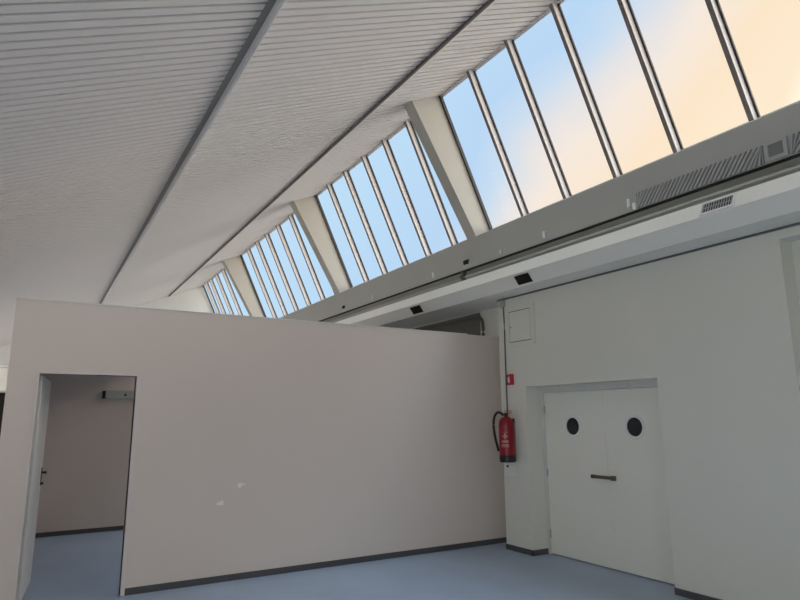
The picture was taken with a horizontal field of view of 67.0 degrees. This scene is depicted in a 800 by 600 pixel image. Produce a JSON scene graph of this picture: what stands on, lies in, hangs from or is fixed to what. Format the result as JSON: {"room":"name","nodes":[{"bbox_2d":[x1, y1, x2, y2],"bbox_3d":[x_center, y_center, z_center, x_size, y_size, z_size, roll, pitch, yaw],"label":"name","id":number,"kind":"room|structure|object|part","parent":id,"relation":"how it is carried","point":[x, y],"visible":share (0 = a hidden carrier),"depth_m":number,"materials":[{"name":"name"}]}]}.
{"room":"empty industrial hall","nodes":[
{"label":"empty industrial hall","id":0,"kind":"room"},
{"bbox_2d":[36,374,134,532],"bbox_3d":[-3.163,2.354,10.543,6.108,2.865,0.100,6,-13,-30],"label":"wall","id":1,"kind":"structure","parent":0,"point":[87,447],"depth_m":9.42,"materials":[{"name":"grey paint"}]},
{"bbox_2d":[102,390,133,398],"bbox_3d":[-4.248,1.560,9.928,1.160,0.140,0.094,6,-13,-30],"label":"wall light","id":2,"kind":"object","parent":1,"relation":"attached to","point":[108,394],"visible":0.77,"depth_m":9.72,"materials":[{"name":"grey plastic"}]},
{"bbox_2d":[0,286,212,392],"bbox_3d":[-11.147,2.326,19.973,10.530,6.633,0.250,6,-13,-30],"label":"wall","id":3,"kind":"structure","parent":0,"point":[195,299],"depth_m":22.16,"materials":[{"name":"paint"}]},
{"bbox_2d":[0,393,4,434],"bbox_3d":[-13.029,4.117,18.471,1.640,2.540,0.040,6,-13,-30],"label":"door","id":4,"kind":"structure","parent":3,"relation":"in","point":[2,395],"depth_m":18.93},
{"bbox_2d":[0,365,8,390],"bbox_3d":[-12.966,2.392,18.663,1.900,0.780,0.080,6,-13,-30],"label":"trim","id":5,"kind":"structure","parent":3,"relation":"attached to","point":[3,371],"depth_m":18.96,"materials":[{"name":"white paint"}]},
{"bbox_2d":[99,0,285,303],"bbox_3d":[-3.126,-1.756,8.419,0.126,0.072,28.800,6,-13,-30],"label":"trim","id":6,"kind":"structure","parent":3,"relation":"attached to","point":[272,8],"depth_m":6.70,"materials":[{"name":"paint"}]},
{"bbox_2d":[169,0,495,296],"bbox_3d":[-1.036,-2.565,9.846,0.072,0.065,28.800,6,-13,-30],"label":"trim","id":7,"kind":"structure","parent":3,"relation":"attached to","point":[488,3],"depth_m":8.77,"materials":[{"name":"white paint"}]},
{"bbox_2d":[204,0,565,285],"bbox_3d":[0.005,-3.046,10.573,0.300,0.230,28.800,6,-13,-30],"label":"trim","id":8,"kind":"structure","parent":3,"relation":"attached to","point":[546,14],"depth_m":9.06,"materials":[{"name":"paint"}]},
{"bbox_2d":[202,268,242,314],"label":"window","id":9,"kind":"structure","parent":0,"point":[224,273],"depth_m":20.90,"materials":[{"name":"metal"}]},
{"bbox_2d":[0,298,506,599],"bbox_3d":[-1.138,1.685,7.211,6.118,2.875,0.112,6,-13,-30],"label":"wall","id":10,"kind":"structure","parent":0,"point":[262,443],"depth_m":6.97,"materials":[{"name":"grey paint"}]},
{"bbox_2d":[13,370,140,599],"bbox_3d":[-3.403,1.890,6.381,0.940,2.180,1.087,6,-13,-30],"label":"door","id":11,"kind":"structure","parent":10,"relation":"in","point":[33,483],"depth_m":6.04,"materials":[{"name":"paint"}]},
{"bbox_3d":[-3.883,1.927,6.583,0.060,0.190,0.132,6,-13,-30],"label":"handle","id":12,"kind":"part","parent":11,"relation":"part of","materials":[{"name":"black plastic"}]},
{"bbox_2d":[35,525,123,537],"bbox_3d":[-2.111,3.400,8.629,5.988,0.065,3.850,6,-13,-30],"label":"baseboard","id":13,"kind":"structure","parent":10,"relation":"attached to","point":[113,528],"depth_m":9.19,"materials":[{"name":"plastic"}]},
{"bbox_2d":[16,297,464,333],"bbox_3d":[-1.424,0.241,7.333,5.498,0.010,0.118,6,-13,-30],"label":"trim","id":14,"kind":"structure","parent":10,"relation":"on","point":[16,297],"depth_m":6.89,"materials":[{"name":"white paint"}]},
{"bbox_2d":[0,0,557,346],"bbox_3d":[-4.315,-1.455,7.638,9.981,4.508,29.200,6,-13,-30],"label":"ceiling","id":15,"kind":"structure","parent":0,"point":[101,101],"depth_m":7.08,"materials":[{"name":"white metal"}]},
{"bbox_2d":[22,530,691,599],"bbox_3d":[-3.550,3.217,7.171,11.500,0.120,29.400,6,-13,-30],"label":"floor","id":16,"kind":"structure","parent":0,"point":[86,566],"depth_m":6.43,"materials":[{"name":"blue plastic"}]},
{"bbox_2d":[329,164,799,322],"bbox_3d":[0.912,-0.080,10.531,0.470,0.408,28.800,6,-13,-30],"label":"wall","id":17,"kind":"structure","parent":0,"point":[457,280],"depth_m":7.69,"materials":[{"name":"paint"}]},
{"bbox_2d":[222,256,263,316],"bbox_3d":[-4.712,-0.270,18.524,1.545,2.190,0.240,6,-13,-30],"label":"trim","id":18,"kind":"structure","parent":17,"relation":"attached to","point":[234,266],"depth_m":18.40,"materials":[{"name":"paint"}]},
{"bbox_2d":[240,213,334,317],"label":"window","id":19,"kind":"structure","parent":17,"relation":"in","point":[291,217],"depth_m":16.35,"materials":[{"name":"metal"}]},
{"bbox_3d":[-3.438,-1.853,16.154,0.059,0.063,5.590,6,-13,-30],"label":"head frame","id":20,"kind":"part","parent":19,"relation":"part of","materials":[{"name":"paint"}]},
{"bbox_2d":[290,196,350,294],"bbox_3d":[-1.734,-1.249,13.609,1.545,2.190,0.240,6,-13,-30],"label":"trim","id":21,"kind":"structure","parent":17,"relation":"attached to","point":[307,211],"depth_m":13.49,"materials":[{"name":"paint"}]},
{"bbox_2d":[342,303,346,311],"bbox_3d":[-1.227,0.163,13.160,0.040,0.150,0.200,6,-13,-30],"label":"sensor","id":22,"kind":"object","parent":17,"relation":"attached to","point":[344,306],"visible":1,"depth_m":13.12,"materials":[{"name":"white plastic"}]},
{"bbox_2d":[315,120,464,287],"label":"window","id":23,"kind":"structure","parent":17,"relation":"in","point":[410,128],"depth_m":11.53,"materials":[{"name":"metal"}]},
{"bbox_3d":[-0.685,-2.759,11.610,0.059,0.063,4.710,6,-13,-30],"label":"head frame","id":24,"kind":"part","parent":23,"relation":"part of","materials":[{"name":"paint"}]},
{"bbox_3d":[0.150,-0.602,11.686,0.111,0.173,4.710,6,-13,-30],"label":"frame","id":25,"kind":"part","parent":23,"relation":"part of","materials":[{"name":"metal"}]},
{"bbox_2d":[405,96,488,239],"bbox_3d":[0.790,-2.079,9.444,1.545,2.190,0.220,6,-13,-30],"label":"beam","id":26,"kind":"structure","parent":17,"relation":"attached to","point":[429,120],"depth_m":9.33,"materials":[{"name":"paint"}]},
{"bbox_2d":[460,272,465,280],"bbox_3d":[0.991,-0.361,9.532,0.090,0.180,0.060,6,-13,-30],"label":"bracket","id":27,"kind":"object","parent":17,"relation":"attached to","point":[463,274],"visible":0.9,"depth_m":9.51,"materials":[{"name":"grey metal"}]},
{"bbox_2d":[464,164,799,277],"bbox_3d":[4.402,-1.473,3.939,0.026,0.025,13.250,6,-13,-30],"label":"conduit pipe","id":28,"kind":"object","parent":27,"relation":"attached to","point":[796,166],"visible":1,"depth_m":6.60,"materials":[{"name":"grey metal"}]},
{"bbox_2d":[463,257,470,268],"bbox_3d":[1.031,-0.579,9.434,0.040,0.150,0.200,6,-13,-30],"label":"sensor","id":29,"kind":"object","parent":17,"relation":"attached to","point":[466,262],"visible":1,"depth_m":9.41,"materials":[{"name":"grey plastic"}]},
{"bbox_2d":[281,101,799,321],"bbox_3d":[0.806,-0.504,10.552,0.710,0.486,28.800,6,-13,-30],"label":"beam","id":30,"kind":"structure","parent":17,"relation":"attached to","point":[607,200],"depth_m":7.62,"materials":[{"name":"concrete"}]},
{"bbox_2d":[335,171,799,328],"bbox_3d":[0.432,0.162,10.192,0.850,0.308,28.799,6,-13,-30],"label":"ventilation duct","id":31,"kind":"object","parent":17,"relation":"attached to","point":[775,203],"depth_m":6.50,"materials":[{"name":"metal"}]},
{"bbox_2d":[439,0,799,229],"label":"window","id":32,"kind":"structure","parent":17,"relation":"in","point":[714,7],"depth_m":7.34,"materials":[{"name":"glass"}]},
{"bbox_3d":[1.938,-3.621,7.280,0.059,0.063,5.120,6,-13,-30],"label":"head frame","id":33,"kind":"part","parent":32,"relation":"part of","materials":[{"name":"paint"}]},
{"bbox_3d":[2.773,-1.464,7.357,0.111,0.173,5.120,6,-13,-30],"label":"frame","id":34,"kind":"part","parent":32,"relation":"part of","materials":[{"name":"metal"}]},
{"bbox_2d":[627,198,631,208],"bbox_3d":[2.596,-1.098,6.856,0.035,0.120,0.040,6,-13,-30],"label":"clip","id":35,"kind":"object","parent":17,"relation":"attached to","point":[629,206],"visible":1,"depth_m":6.84,"materials":[{"name":"white paint"}]},
{"bbox_2d":[636,145,764,208],"bbox_3d":[3.008,-1.228,6.189,0.022,0.185,1.400,6,-13,-30],"label":"air vent","id":36,"kind":"object","parent":17,"relation":"attached to","point":[745,161],"visible":1,"depth_m":6.10,"materials":[{"name":"metal"}]},
{"bbox_2d":[763,135,789,162],"bbox_3d":[3.423,-1.371,5.496,0.030,0.185,0.200,6,-13,-30],"label":"control box","id":37,"kind":"object","parent":17,"relation":"attached to","point":[778,148],"visible":1,"depth_m":5.49,"materials":[{"name":"metal"}]},
{"bbox_2d":[790,131,799,153],"bbox_3d":[3.728,-1.465,5.000,0.022,0.185,0.930,6,-13,-30],"label":"air vent","id":38,"kind":"object","parent":17,"relation":"attached to","point":[795,138],"visible":1,"depth_m":5.36,"materials":[{"name":"metal"}]},
{"bbox_3d":[3.735,-1.464,5.004,0.006,0.185,0.930,6,-13,-30],"label":"panel","id":39,"kind":"part","parent":38,"relation":"part of","materials":[{"name":"grey metal"}]},
{"bbox_2d":[410,225,799,599],"bbox_3d":[0.794,1.869,10.071,0.770,3.592,28.800,6,-13,-30],"label":"wall","id":40,"kind":"structure","parent":0,"point":[717,328],"depth_m":5.82,"materials":[{"name":"grey paint"}]},
{"bbox_2d":[410,305,422,313],"bbox_3d":[0.269,0.155,9.739,0.094,0.112,0.280,6,-13,-30],"label":"air vent","id":41,"kind":"object","parent":40,"relation":"attached to","point":[416,309],"visible":1,"depth_m":9.74,"materials":[{"name":"black metal"}]},
{"bbox_2d":[414,313,480,335],"bbox_3d":[-2.671,3.122,15.669,0.010,3.322,15.400,6,-13,-30],"label":"wall panel","id":42,"kind":"object","parent":40,"relation":"attached to","point":[471,327],"visible":0.14,"depth_m":9.85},
{"bbox_2d":[416,315,484,335],"bbox_3d":[0.084,1.085,11.254,0.048,0.994,4.745,6,-13,-30],"label":"drain pipe","id":43,"kind":"object","parent":40,"relation":"attached to","point":[479,317],"visible":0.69,"depth_m":9.81,"materials":[{"name":"grey metal"}]},
{"bbox_2d":[499,300,504,307],"bbox_3d":[1.436,0.056,8.500,0.044,0.090,0.085,6,-13,-30],"label":"junction box","id":44,"kind":"object","parent":40,"relation":"attached to","point":[501,303],"visible":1,"depth_m":8.47,"materials":[{"name":"grey plastic"}]},
{"bbox_2d":[492,411,515,462],"bbox_3d":[1.366,1.812,8.032,0.322,0.665,0.217,-5,-12,24],"label":"fire extinguisher","id":45,"kind":"object","parent":40,"relation":"attached to","point":[506,446],"visible":1,"depth_m":7.93,"materials":[{"name":"red metal"}]},
{"bbox_2d":[501,434,509,447],"bbox_3d":[1.376,1.831,7.913,0.116,0.200,0.018,-5,-12,24],"label":"print","id":46,"kind":"object","parent":45,"relation":"attached to","point":[505,438],"depth_m":7.90},
{"bbox_2d":[503,307,507,412],"bbox_3d":[1.454,0.779,8.355,0.020,1.586,0.033,6,-13,-30],"label":"cable","id":47,"kind":"object","parent":40,"relation":"attached to","point":[503,307],"visible":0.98,"depth_m":8.33,"materials":[{"name":"grey plastic"}]},
{"bbox_2d":[505,465,515,476],"bbox_3d":[1.465,2.278,8.060,0.020,0.139,0.200,6,-13,-30],"label":"tag","id":48,"kind":"object","parent":40,"relation":"attached to","point":[509,470],"visible":1,"depth_m":8.06,"materials":[{"name":"white paint"}]},
{"bbox_2d":[507,374,513,384],"bbox_3d":[1.472,1.084,8.221,0.070,0.145,0.157,6,-13,-30],"label":"fire sign","id":49,"kind":"object","parent":40,"relation":"attached to","point":[510,377],"visible":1,"depth_m":8.17,"materials":[{"name":"paint"}]},
{"bbox_2d":[505,302,535,347],"bbox_3d":[1.619,0.345,8.159,0.018,0.550,0.570,6,-13,-30],"label":"access panel","id":50,"kind":"object","parent":40,"relation":"attached to","point":[519,320],"visible":1,"depth_m":8.14,"materials":[{"name":"grey paint"}]},
{"bbox_3d":[1.619,0.345,8.159,0.010,0.410,0.410,6,-13,-30],"label":"door","id":51,"kind":"part","parent":50,"relation":"part of","materials":[{"name":"grey paint"}]},
{"bbox_2d":[514,273,532,284],"bbox_3d":[1.556,-0.268,7.614,0.094,0.112,0.250,6,-13,-30],"label":"air vent","id":52,"kind":"object","parent":40,"relation":"attached to","point":[523,278],"visible":1,"depth_m":7.61,"materials":[{"name":"black metal"}]},
{"bbox_2d":[540,379,674,584],"bbox_3d":[2.395,2.030,7.054,0.098,2.100,1.990,6,-13,-30],"label":"door","id":53,"kind":"structure","parent":40,"relation":"in","point":[606,491],"depth_m":7.02,"materials":[{"name":"paint"}]},
{"bbox_3d":[2.162,1.576,7.543,0.006,0.208,0.208,6,-13,-30],"label":"porthole glass","id":54,"kind":"part","parent":53,"relation":"part of","materials":[{"name":"black glass"}]},
{"bbox_3d":[2.369,2.069,7.045,0.053,0.052,0.335,6,-13,-30],"label":"handle","id":55,"kind":"part","parent":53,"relation":"part of","materials":[{"name":"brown metal"}]},
{"bbox_3d":[2.632,1.422,6.767,0.006,0.208,0.208,6,-13,-30],"label":"porthole glass","id":56,"kind":"part","parent":53,"relation":"part of","materials":[{"name":"black glass"}]},
{"bbox_2d":[506,544,721,599],"bbox_3d":[3.241,2.698,5.198,0.262,0.065,6.760,6,-13,-30],"label":"baseboard","id":57,"kind":"structure","parent":40,"relation":"attached to","point":[680,592],"depth_m":5.87,"materials":[{"name":"plastic"}]},
{"bbox_2d":[497,222,799,301],"bbox_3d":[4.596,-1.040,3.324,0.014,0.022,12.560,6,-13,-30],"label":"trim","id":58,"kind":"structure","parent":40,"relation":"attached to","point":[798,223],"depth_m":6.30,"materials":[{"name":"grey metal"}]},
{"bbox_2d":[698,192,736,215],"bbox_3d":[2.863,-0.858,5.446,0.082,0.140,0.330,6,-13,-30],"label":"air vent","id":59,"kind":"object","parent":40,"relation":"attached to","point":[726,201],"visible":1,"depth_m":5.44,"materials":[{"name":"white metal"}]},
{"bbox_3d":[3.584,-2.564,-4.583,10.780,6.633,0.250,6,-13,-30],"label":"wall","id":60,"kind":"structure","parent":0,"visible":0},
{"bbox_2d":[318,153,799,321],"bbox_3d":[0.719,-0.358,9.995,0.052,0.014,28.000,6,-13,-30],"label":"trim","id":61,"kind":"structure","parent":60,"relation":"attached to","point":[798,154],"depth_m":7.07,"materials":[{"name":"black metal"}]}
]}

